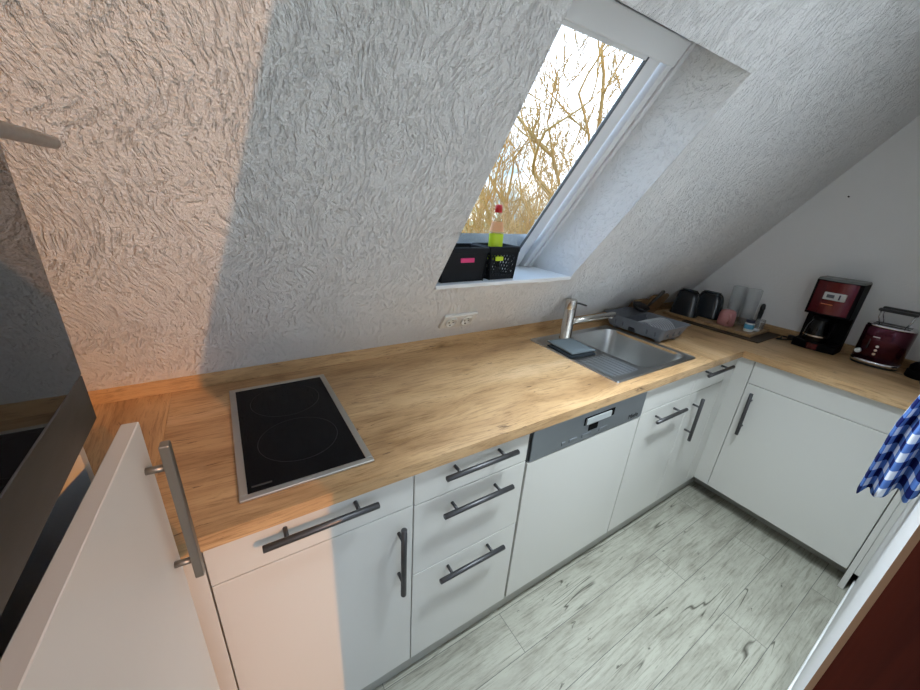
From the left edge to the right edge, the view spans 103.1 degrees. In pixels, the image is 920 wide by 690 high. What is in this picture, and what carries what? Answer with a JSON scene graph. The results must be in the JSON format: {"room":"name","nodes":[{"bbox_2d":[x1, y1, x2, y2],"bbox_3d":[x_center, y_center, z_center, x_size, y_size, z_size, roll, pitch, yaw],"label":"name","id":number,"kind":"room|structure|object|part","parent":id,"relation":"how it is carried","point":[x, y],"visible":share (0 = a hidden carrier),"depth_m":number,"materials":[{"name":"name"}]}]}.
{"room":"kitchen","nodes":[
{"label":"kitchen","id":0,"kind":"room"},
{"bbox_2d":[0,0,919,390],"bbox_3d":[0.420,-0.750,0.891,3.455,2.199,1.743,-10,25,-31],"label":"ceiling","id":1,"kind":"structure","parent":0,"point":[229,184],"depth_m":0.80,"materials":[{"name":"white paint"}]},
{"bbox_2d":[438,312,477,328],"bbox_3d":[-0.007,-0.101,1.489,0.156,0.069,0.055,-10,25,-31],"label":"wall socket","id":2,"kind":"object","parent":1,"relation":"attached to","point":[462,319],"visible":1,"depth_m":1.48,"materials":[{"name":"white plastic"}]},
{"bbox_2d":[435,0,696,289],"bbox_3d":[0.227,-0.603,1.250,0.662,0.851,0.660,-10,25,-31],"label":"window","id":3,"kind":"structure","parent":1,"relation":"attached to","point":[662,50],"depth_m":1.17,"materials":[{"name":"white paint"}]},
{"bbox_2d":[438,243,489,282],"bbox_3d":[-0.015,-0.302,1.335,0.202,0.122,0.127,-10,25,-31],"label":"storage basket","id":4,"kind":"object","parent":3,"relation":"on","point":[467,261],"visible":0.73,"depth_m":1.30,"materials":[{"name":"black plastic"}]},
{"bbox_2d":[472,243,519,279],"bbox_3d":[0.135,-0.329,1.427,0.142,0.124,0.127,-10,25,-31],"label":"storage basket","id":5,"kind":"object","parent":3,"relation":"on","point":[498,272],"visible":0.69,"depth_m":1.39,"materials":[{"name":"black plastic"}]},
{"bbox_2d":[487,204,503,261],"bbox_3d":[0.134,-0.388,1.375,0.059,0.264,0.044,-10,25,-31],"label":"soap bottle","id":6,"kind":"object","parent":5,"relation":"in","point":[495,239],"visible":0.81,"depth_m":1.35,"materials":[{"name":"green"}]},
{"bbox_3d":[0.127,-0.286,1.503,0.660,0.014,0.266,-10,25,-31],"label":"sill","id":7,"kind":"part","parent":3,"relation":"part of","materials":[{"name":"white"}]},
{"bbox_3d":[0.212,-0.594,1.269,0.554,0.786,0.596,-10,25,-31],"label":"sash","id":8,"kind":"part","parent":3,"relation":"part of","materials":[{"name":"white paint"}]},
{"bbox_3d":[0.227,-0.603,1.250,0.662,0.851,0.660,-10,25,-31],"label":"frame","id":9,"kind":"part","parent":3,"relation":"part of","materials":[{"name":"white paint"}]},
{"bbox_2d":[211,481,872,689],"bbox_3d":[-0.135,1.386,0.627,5.445,0.060,2.590,-10,25,-31],"label":"floor","id":10,"kind":"structure","parent":0,"point":[695,591],"depth_m":1.46,"materials":[{"name":"grey laminate"}]},
{"bbox_2d":[0,422,219,689],"bbox_3d":[-0.558,0.595,0.238,0.678,1.640,0.606,-10,25,-31],"label":"tall cabinet","id":11,"kind":"object","parent":10,"relation":"on","point":[102,599],"visible":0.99,"depth_m":0.41,"materials":[{"name":"white laminate"}]},
{"bbox_2d":[0,120,96,615],"bbox_3d":[-0.506,0.034,0.023,0.608,0.431,0.598,-10,25,-31],"label":"oven","id":12,"kind":"object","parent":11,"relation":"in","point":[47,413],"visible":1,"depth_m":0.33,"materials":[{"name":"black"}]},
{"bbox_3d":[-0.267,-0.101,0.136,0.048,0.014,0.547,-10,25,-31],"label":"handle","id":13,"kind":"part","parent":12,"relation":"part of","materials":[{"name":"grey"}]},
{"bbox_3d":[-0.300,0.012,0.155,0.020,0.274,0.598,-10,25,-31],"label":"door","id":14,"kind":"part","parent":12,"relation":"part of","materials":[{"name":"black glass"}]},
{"bbox_3d":[-0.416,0.250,0.532,0.034,0.250,0.016,-10,25,-31],"label":"handle","id":15,"kind":"part","parent":11,"relation":"part of","materials":[{"name":"grey metal"}]},
{"bbox_2d":[183,476,413,689],"bbox_3d":[-0.493,0.608,1.139,0.490,0.764,0.642,-10,25,-31],"label":"base cabinet","id":16,"kind":"object","parent":10,"relation":"on","point":[320,599],"depth_m":0.88,"materials":[{"name":"white"}]},
{"bbox_3d":[-0.537,0.733,0.817,0.048,0.761,0.019,-10,25,-31],"label":"filler panel","id":17,"kind":"part","parent":16,"relation":"part of","materials":[{"name":"white laminate"}]},
{"bbox_3d":[-0.309,0.395,0.824,0.438,0.107,0.019,-10,25,-31],"label":"drawer","id":18,"kind":"part","parent":16,"relation":"part of","materials":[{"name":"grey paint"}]},
{"bbox_3d":[-0.294,0.380,0.789,0.239,0.016,0.043,-10,25,-31],"label":"handle","id":19,"kind":"part","parent":16,"relation":"part of","materials":[{"name":"grey metal"}]},
{"bbox_3d":[-0.154,0.569,0.968,0.015,0.240,0.042,-10,25,-31],"label":"handle","id":20,"kind":"part","parent":16,"relation":"part of","materials":[{"name":"grey metal"}]},
{"bbox_2d":[410,434,529,657],"bbox_3d":[-0.119,0.544,1.367,0.393,0.764,0.642,-10,25,-31],"label":"drawer unit","id":21,"kind":"object","parent":10,"relation":"on","point":[465,509],"visible":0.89,"depth_m":1.12,"materials":[{"name":"white laminate"}]},
{"bbox_3d":[0.010,0.811,1.226,0.387,0.383,0.019,-10,25,-31],"label":"drawer","id":22,"kind":"part","parent":21,"relation":"part of","materials":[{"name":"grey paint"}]},
{"bbox_3d":[0.031,0.511,1.107,0.387,0.257,0.019,-10,25,-31],"label":"drawer","id":23,"kind":"part","parent":21,"relation":"part of","materials":[{"name":"grey paint"}]},
{"bbox_3d":[0.043,0.337,1.039,0.387,0.112,0.019,-10,25,-31],"label":"drawer","id":24,"kind":"part","parent":21,"relation":"part of","materials":[{"name":"white laminate"}]},
{"bbox_3d":[0.036,0.674,1.145,0.240,0.016,0.043,-10,25,-31],"label":"handle","id":25,"kind":"part","parent":21,"relation":"part of","materials":[{"name":"grey metal"}]},
{"bbox_3d":[0.052,0.440,1.052,0.240,0.016,0.043,-10,25,-31],"label":"handle","id":26,"kind":"part","parent":21,"relation":"part of","materials":[{"name":"grey metal"}]},
{"bbox_3d":[0.061,0.322,1.006,0.240,0.016,0.043,-10,25,-31],"label":"handle","id":27,"kind":"part","parent":21,"relation":"part of","materials":[{"name":"grey metal"}]},
{"bbox_2d":[361,477,694,689],"bbox_3d":[0.424,0.952,1.608,2.405,0.100,0.016,-10,25,-31],"label":"trim","id":28,"kind":"structure","parent":10,"relation":"on","point":[376,683],"depth_m":1.46,"materials":[{"name":"grey plastic"}]},
{"bbox_2d":[504,391,647,596],"bbox_3d":[0.300,0.469,1.629,0.613,0.765,0.589,-10,25,-31],"label":"dishwasher","id":29,"kind":"object","parent":10,"relation":"on","point":[574,468],"visible":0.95,"depth_m":1.37,"materials":[{"name":"white"}]},
{"bbox_2d":[157,320,714,558],"bbox_3d":[0.129,0.119,1.392,1.994,0.034,0.659,-10,25,-31],"label":"countertop","id":30,"kind":"structure","parent":29,"relation":"on","point":[415,412],"depth_m":1.09,"materials":[{"name":"brown wood"}]},
{"bbox_2d":[229,374,373,503],"bbox_3d":[-0.459,0.210,1.002,0.281,0.006,0.509,-10,25,-31],"label":"cooktop","id":31,"kind":"object","parent":30,"relation":"in","point":[287,434],"visible":1,"depth_m":0.94,"materials":[{"name":"black glass"}]},
{"bbox_2d":[88,302,673,405],"bbox_3d":[0.051,-0.042,1.677,3.392,0.044,0.028,-10,25,-31],"label":"strip","id":32,"kind":"object","parent":30,"relation":"on","point":[121,393],"visible":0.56,"depth_m":1.28,"materials":[{"name":"brown wood"}]},
{"bbox_2d":[559,298,615,338],"bbox_3d":[0.641,-0.137,1.801,0.333,0.196,0.060,-7,24,-25],"label":"tap","id":33,"kind":"object","parent":30,"relation":"on","point":[569,319],"visible":0.94,"depth_m":1.74,"materials":[{"name":"silver metal"}]},
{"bbox_3d":[0.662,-0.135,1.812,0.285,0.042,0.028,-7,24,-25],"label":"spout","id":34,"kind":"part","parent":33,"relation":"part of","materials":[{"name":"silver metal"}]},
{"bbox_2d":[530,325,695,382],"bbox_3d":[0.698,0.087,1.728,0.574,0.160,0.490,-10,25,-31],"label":"sink","id":35,"kind":"object","parent":30,"relation":"in","point":[619,358],"visible":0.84,"depth_m":1.78,"materials":[{"name":"silver metal"}]},
{"bbox_2d":[547,344,595,358],"bbox_3d":[0.496,0.016,1.634,0.145,0.014,0.156,-6,24,-25],"label":"cloth","id":36,"kind":"object","parent":35,"relation":"on","point":[552,346],"visible":0.4,"depth_m":1.58,"materials":[{"name":"grey fabric"}]},
{"bbox_2d":[547,338,595,354],"bbox_3d":[0.500,0.000,1.642,0.140,0.010,0.160,-8,24,-27],"label":"cloth","id":37,"kind":"object","parent":36,"relation":"on","point":[572,346],"visible":1,"depth_m":1.63,"materials":[{"name":"grey fabric"}]},
{"bbox_2d":[604,307,690,342],"bbox_3d":[0.983,-0.108,1.950,0.245,0.087,0.358,-10,25,-31],"label":"dish rack","id":38,"kind":"object","parent":30,"relation":"on","point":[659,328],"visible":0.99,"depth_m":1.91,"materials":[{"name":"grey plastic"}]},
{"bbox_2d":[633,290,664,311],"bbox_3d":[1.058,-0.256,2.070,0.153,0.127,0.095,-4,23,-19],"label":"frying pan","id":39,"kind":"object","parent":38,"relation":"on","point":[637,305],"visible":0.99,"depth_m":2.07,"materials":[{"name":"black metal"}]},
{"bbox_3d":[1.105,-0.260,2.057,0.079,0.103,0.019,5,22,3],"label":"handle","id":40,"kind":"part","parent":39,"relation":"part of","materials":[{"name":"black plastic"}]},
{"bbox_3d":[0.473,0.268,1.302,0.600,0.128,0.021,-10,25,-31],"label":"control panel","id":41,"kind":"part","parent":29,"relation":"part of","materials":[{"name":"silver metal"}]},
{"bbox_2d":[607,373,697,531],"bbox_3d":[0.740,0.407,1.869,0.392,0.760,0.602,-10,25,-31],"label":"base cabinet","id":42,"kind":"object","parent":10,"relation":"on","point":[664,409],"visible":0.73,"depth_m":1.65,"materials":[{"name":"white laminate"}]},
{"bbox_3d":[0.901,0.298,1.570,0.232,0.016,0.043,-10,25,-31],"label":"handle","id":43,"kind":"part","parent":42,"relation":"part of","materials":[{"name":"grey metal"}]},
{"bbox_2d":[655,359,737,500],"bbox_3d":[1.073,0.349,2.071,0.394,0.762,0.602,-10,25,-31],"label":"base cabinet","id":44,"kind":"object","parent":10,"relation":"on","point":[707,384],"depth_m":1.85,"materials":[{"name":"white"}]},
{"bbox_3d":[1.107,0.352,1.736,0.015,0.230,0.042,-10,25,-31],"label":"handle","id":45,"kind":"part","parent":44,"relation":"part of","materials":[{"name":"grey metal"}]},
{"bbox_3d":[1.185,0.143,1.735,0.294,0.117,0.019,-10,25,-31],"label":"drawer","id":46,"kind":"part","parent":44,"relation":"part of","materials":[{"name":"grey paint"}]},
{"bbox_3d":[1.332,0.412,1.954,0.096,0.761,0.019,-10,25,-31],"label":"filler panel","id":47,"kind":"part","parent":44,"relation":"part of","materials":[{"name":"white laminate"}]},
{"bbox_3d":[1.200,0.117,1.696,0.240,0.016,0.043,-10,25,-31],"label":"handle","id":48,"kind":"part","parent":44,"relation":"part of","materials":[{"name":"grey metal"}]},
{"bbox_2d":[694,477,854,572],"bbox_3d":[1.620,0.898,1.951,0.016,0.100,0.682,-10,25,-31],"label":"trim","id":49,"kind":"structure","parent":10,"relation":"on","point":[818,554],"depth_m":1.91,"materials":[{"name":"grey plastic"}]},
{"bbox_2d":[694,357,905,568],"bbox_3d":[1.732,0.485,1.839,0.522,0.764,0.672,-10,25,-31],"label":"base cabinet","id":50,"kind":"object","parent":10,"relation":"on","point":[796,451],"depth_m":1.69,"materials":[{"name":"white"}]},
{"bbox_3d":[1.399,0.416,1.957,0.019,0.761,0.088,-10,25,-31],"label":"filler panel","id":51,"kind":"part","parent":50,"relation":"part of","materials":[{"name":"white laminate"}]},
{"bbox_3d":[1.429,0.345,1.831,0.042,0.234,0.019,-10,25,-31],"label":"handle","id":52,"kind":"part","parent":50,"relation":"part of","materials":[{"name":"grey metal"}]},
{"bbox_2d":[600,308,919,409],"bbox_3d":[1.501,0.009,1.848,0.823,0.078,1.334,-10,25,-31],"label":"countertop","id":53,"kind":"structure","parent":50,"relation":"on","point":[892,388],"depth_m":1.71,"materials":[{"name":"brown wood"}]},
{"bbox_2d":[628,298,648,307],"bbox_3d":[1.046,-0.220,2.187,0.152,0.128,0.072,-10,25,-31],"label":"chopping board","id":54,"kind":"object","parent":53,"relation":"on","point":[645,300],"visible":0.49,"depth_m":2.14,"materials":[{"name":"brown wood"}]},
{"bbox_2d":[646,293,668,312],"bbox_3d":[1.200,-0.251,2.269,0.185,0.147,0.082,-10,25,-31],"label":"chopping board","id":55,"kind":"object","parent":53,"relation":"on","point":[660,301],"visible":0.69,"depth_m":2.26,"materials":[{"name":"brown wood"}]},
{"bbox_2d":[682,320,780,342],"bbox_3d":[1.582,-0.100,2.145,0.304,0.007,0.400,-10,25,-31],"label":"mat","id":56,"kind":"object","parent":53,"relation":"on","point":[768,335],"visible":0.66,"depth_m":2.03,"materials":[{"name":"brown"}]},
{"bbox_2d":[663,310,769,337],"bbox_3d":[1.545,-0.149,2.227,0.253,0.017,0.490,-10,25,-31],"label":"serving tray","id":57,"kind":"object","parent":56,"relation":"on","point":[737,328],"visible":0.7,"depth_m":2.13,"materials":[{"name":"brown wood"}]},
{"bbox_2d":[669,288,699,317],"bbox_3d":[1.419,-0.268,2.284,0.096,0.159,0.156,-10,25,-31],"label":"bowl","id":58,"kind":"object","parent":57,"relation":"on","point":[686,302],"visible":0.99,"depth_m":2.25,"materials":[{"name":"grey ceramic"}]},
{"bbox_2d":[698,290,723,319],"bbox_3d":[1.554,-0.255,2.279,0.104,0.157,0.168,-10,25,-31],"label":"bowl","id":59,"kind":"object","parent":57,"relation":"on","point":[711,303],"visible":0.74,"depth_m":2.24,"materials":[{"name":"grey ceramic"}]},
{"bbox_2d":[716,309,736,326],"bbox_3d":[1.560,-0.162,2.136,0.098,0.089,0.086,-10,25,-31],"label":"mug","id":60,"kind":"object","parent":57,"relation":"on","point":[727,317],"visible":1,"depth_m":2.11,"materials":[{"name":"pink ceramic"}]},
{"bbox_2d":[727,285,748,320],"bbox_3d":[1.648,-0.243,2.186,0.073,0.215,0.073,-10,25,-31],"label":"drinking glass","id":61,"kind":"object","parent":57,"relation":"on","point":[735,285],"visible":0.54,"depth_m":2.18,"materials":[{"name":"clear glass"}]},
{"bbox_2d":[743,318,755,331],"bbox_3d":[1.621,-0.110,2.045,0.047,0.068,0.047,-10,25,-31],"label":"jar","id":62,"kind":"object","parent":57,"relation":"on","point":[749,325],"visible":1,"depth_m":2.03,"materials":[{"name":"white"}]},
{"bbox_3d":[1.623,-0.134,2.035,0.044,0.018,0.044,-10,25,-31],"label":"lid","id":63,"kind":"part","parent":62,"relation":"part of","materials":[{"name":"white"}]},
{"bbox_2d":[737,288,763,323],"bbox_3d":[1.687,-0.218,2.129,0.073,0.215,0.073,-10,25,-31],"label":"drinking glass","id":64,"kind":"object","parent":57,"relation":"on","point":[754,288],"visible":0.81,"depth_m":2.13,"materials":[{"name":"clear glass"}]},
{"bbox_2d":[755,304,765,327],"bbox_3d":[1.737,-0.170,2.114,0.030,0.142,0.030,-10,25,-31],"label":"pepper mill","id":65,"kind":"object","parent":57,"relation":"on","point":[763,306],"visible":0.87,"depth_m":2.10,"materials":[{"name":"black plastic"}]},
{"bbox_2d":[776,335,791,339],"bbox_3d":[1.789,-0.043,2.027,0.104,0.013,0.067,5,22,2],"label":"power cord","id":66,"kind":"object","parent":53,"relation":"on","point":[779,338],"visible":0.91,"depth_m":2.00,"materials":[{"name":"black plastic"}]},
{"bbox_3d":[1.849,-0.060,2.038,0.018,0.044,1.306,-10,25,-31],"label":"splash strip","id":67,"kind":"part","parent":53,"relation":"part of","materials":[{"name":"brown wood"}]},
{"bbox_2d":[791,276,872,354],"bbox_3d":[1.857,-0.151,1.837,0.141,0.361,0.172,-10,25,-31],"label":"coffee maker","id":68,"kind":"object","parent":53,"relation":"on","point":[834,304],"visible":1,"depth_m":1.81,"materials":[{"name":"black plastic"}]},
{"bbox_3d":[1.835,-0.136,1.844,0.076,0.020,0.076,-10,25,-31],"label":"jug lid","id":69,"kind":"part","parent":68,"relation":"part of","materials":[{"name":"black plastic"}]},
{"bbox_3d":[1.830,-0.072,1.807,0.013,0.093,0.046,4,21,0],"label":"jug handle","id":70,"kind":"part","parent":68,"relation":"part of","materials":[{"name":"black plastic"}]},
{"bbox_3d":[1.872,-0.314,1.776,0.132,0.010,0.172,-10,25,-31],"label":"lid","id":71,"kind":"part","parent":68,"relation":"part of","materials":[{"name":"grey plastic"}]},
{"bbox_2d":[849,306,919,370],"bbox_3d":[1.970,-0.032,1.686,0.146,0.266,0.166,-10,25,-31],"label":"toaster","id":72,"kind":"object","parent":53,"relation":"on","point":[881,345],"visible":1,"depth_m":1.66,"materials":[{"name":"red plastic"}]},
{"bbox_3d":[1.976,-0.084,1.667,0.134,0.008,0.160,-10,25,-31],"label":"plate","id":73,"kind":"part","parent":72,"relation":"part of","materials":[{"name":"silver metal"}]},
{"bbox_2d":[904,362,919,380],"bbox_3d":[2.017,0.112,1.588,0.094,0.076,0.093,-10,25,-31],"label":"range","id":74,"kind":"object","parent":53,"relation":"on","point":[913,371],"visible":1,"depth_m":1.59,"materials":[{"name":"black plastic"}]},
{"bbox_3d":[1.599,0.231,1.578,0.019,0.115,0.580,-10,25,-31],"label":"drawer","id":75,"kind":"part","parent":50,"relation":"part of","materials":[{"name":"grey paint"}]},
{"bbox_2d":[837,490,900,588],"bbox_3d":[1.929,0.648,1.597,0.483,0.863,0.019,-10,25,-31],"label":"end panel","id":76,"kind":"object","parent":10,"relation":"on","point":[896,500],"visible":0.86,"depth_m":1.52,"materials":[{"name":"grey paint"}]},
{"bbox_2d":[854,500,908,575],"bbox_3d":[1.749,0.641,1.447,0.019,0.761,0.017,-10,25,-31],"label":"filler panel","id":77,"kind":"object","parent":76,"relation":"attached to","point":[901,506],"visible":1,"depth_m":1.50,"materials":[{"name":"grey paint"}]},
{"bbox_2d":[692,116,919,541],"bbox_3d":[1.964,-0.539,1.831,0.100,2.900,1.608,-10,25,-31],"label":"wall","id":78,"kind":"structure","parent":0,"point":[872,235],"depth_m":1.80,"materials":[{"name":"white paint"}]},
{"bbox_2d":[791,494,919,689],"bbox_3d":[1.377,-0.099,0.750,2.333,2.800,0.160,-10,25,-31],"label":"wall","id":79,"kind":"structure","parent":0,"point":[908,521],"depth_m":0.90,"materials":[{"name":"white paint"}]},
{"bbox_2d":[787,581,855,689],"bbox_3d":[0.999,1.189,1.167,1.745,0.055,0.006,-10,25,-31],"label":"baseboard","id":80,"kind":"structure","parent":79,"relation":"attached to","point":[853,583],"depth_m":1.37,"materials":[{"name":"white paint"}]},
{"bbox_2d":[804,525,919,689],"bbox_3d":[0.627,0.490,0.144,0.812,2.046,0.020,18,26,32],"label":"door","id":81,"kind":"structure","parent":79,"relation":"in","point":[879,649],"depth_m":0.28,"materials":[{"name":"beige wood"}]},
{"bbox_3d":[1.259,-0.161,0.772,0.030,0.056,0.047,-10,25,-31],"label":"towel hook","id":82,"kind":"object","parent":79,"relation":"attached to","visible":0},
{"bbox_2d":[856,395,919,502],"bbox_3d":[1.214,0.134,0.913,0.195,0.614,0.100,-10,25,-31],"label":"kitchen towel","id":83,"kind":"object","parent":82,"relation":"hanging from","point":[896,464],"visible":1,"depth_m":0.95,"materials":[{"name":"blue fabric"}]},
{"label":"outside","id":84,"kind":"structure","parent":0,"visible":0},
{"bbox_2d":[463,221,524,233],"bbox_3d":[-6.050,0.678,9.906,120.000,0.300,140.000,-10,25,-31],"label":"ground","id":85,"kind":"structure","parent":84,"point":[467,221],"depth_m":76.89,"materials":[{"name":"yellow"}]},
{"bbox_2d":[462,200,502,232],"bbox_3d":[0.238,-0.574,7.550,2.608,4.567,2.476,-3,23,-18],"label":"shrub","id":86,"kind":"object","parent":85,"relation":"on","point":[486,200],"visible":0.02,"depth_m":6.60,"materials":[{"name":"brown plant"}]},
{"bbox_2d":[464,150,565,233],"bbox_3d":[1.145,-3.233,11.009,4.292,7.110,4.090,-10,25,-31],"label":"bare tree","id":87,"kind":"object","parent":85,"relation":"on","point":[466,225],"visible":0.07,"depth_m":10.55,"materials":[{"name":"brown plant"}]},
{"bbox_2d":[463,60,578,233],"bbox_3d":[2.740,-2.284,8.264,7.777,7.540,6.795,-10,25,-31],"label":"bare tree","id":88,"kind":"object","parent":85,"relation":"on","point":[545,127],"visible":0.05,"depth_m":7.67,"materials":[{"name":"brown plant"}]},
{"bbox_2d":[495,184,546,233],"bbox_3d":[1.427,-0.814,7.773,2.553,5.001,2.409,-7,24,-25],"label":"shrub","id":89,"kind":"object","parent":85,"relation":"on","point":[538,210],"visible":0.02,"depth_m":7.02,"materials":[{"name":"brown plant"}]},
{"bbox_2d":[461,26,634,233],"bbox_3d":[0.912,-1.871,6.875,5.529,7.600,5.836,13,23,22],"label":"bare tree","id":90,"kind":"object","parent":85,"relation":"on","point":[533,134],"visible":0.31,"depth_m":4.76,"materials":[{"name":"brown plant"}]},
{"bbox_3d":[-1.069,0.036,0.144,0.100,2.680,1.398,-10,25,-31],"label":"wall","id":91,"kind":"structure","parent":0,"visible":0},
{"bbox_2d":[83,392,171,479],"bbox_3d":[-0.948,0.317,0.701,0.595,0.034,0.724,-10,25,-31],"label":"countertop","id":92,"kind":"structure","parent":91,"relation":"attached to","point":[151,412],"depth_m":0.96,"materials":[{"name":"brown wood"}]}
]}

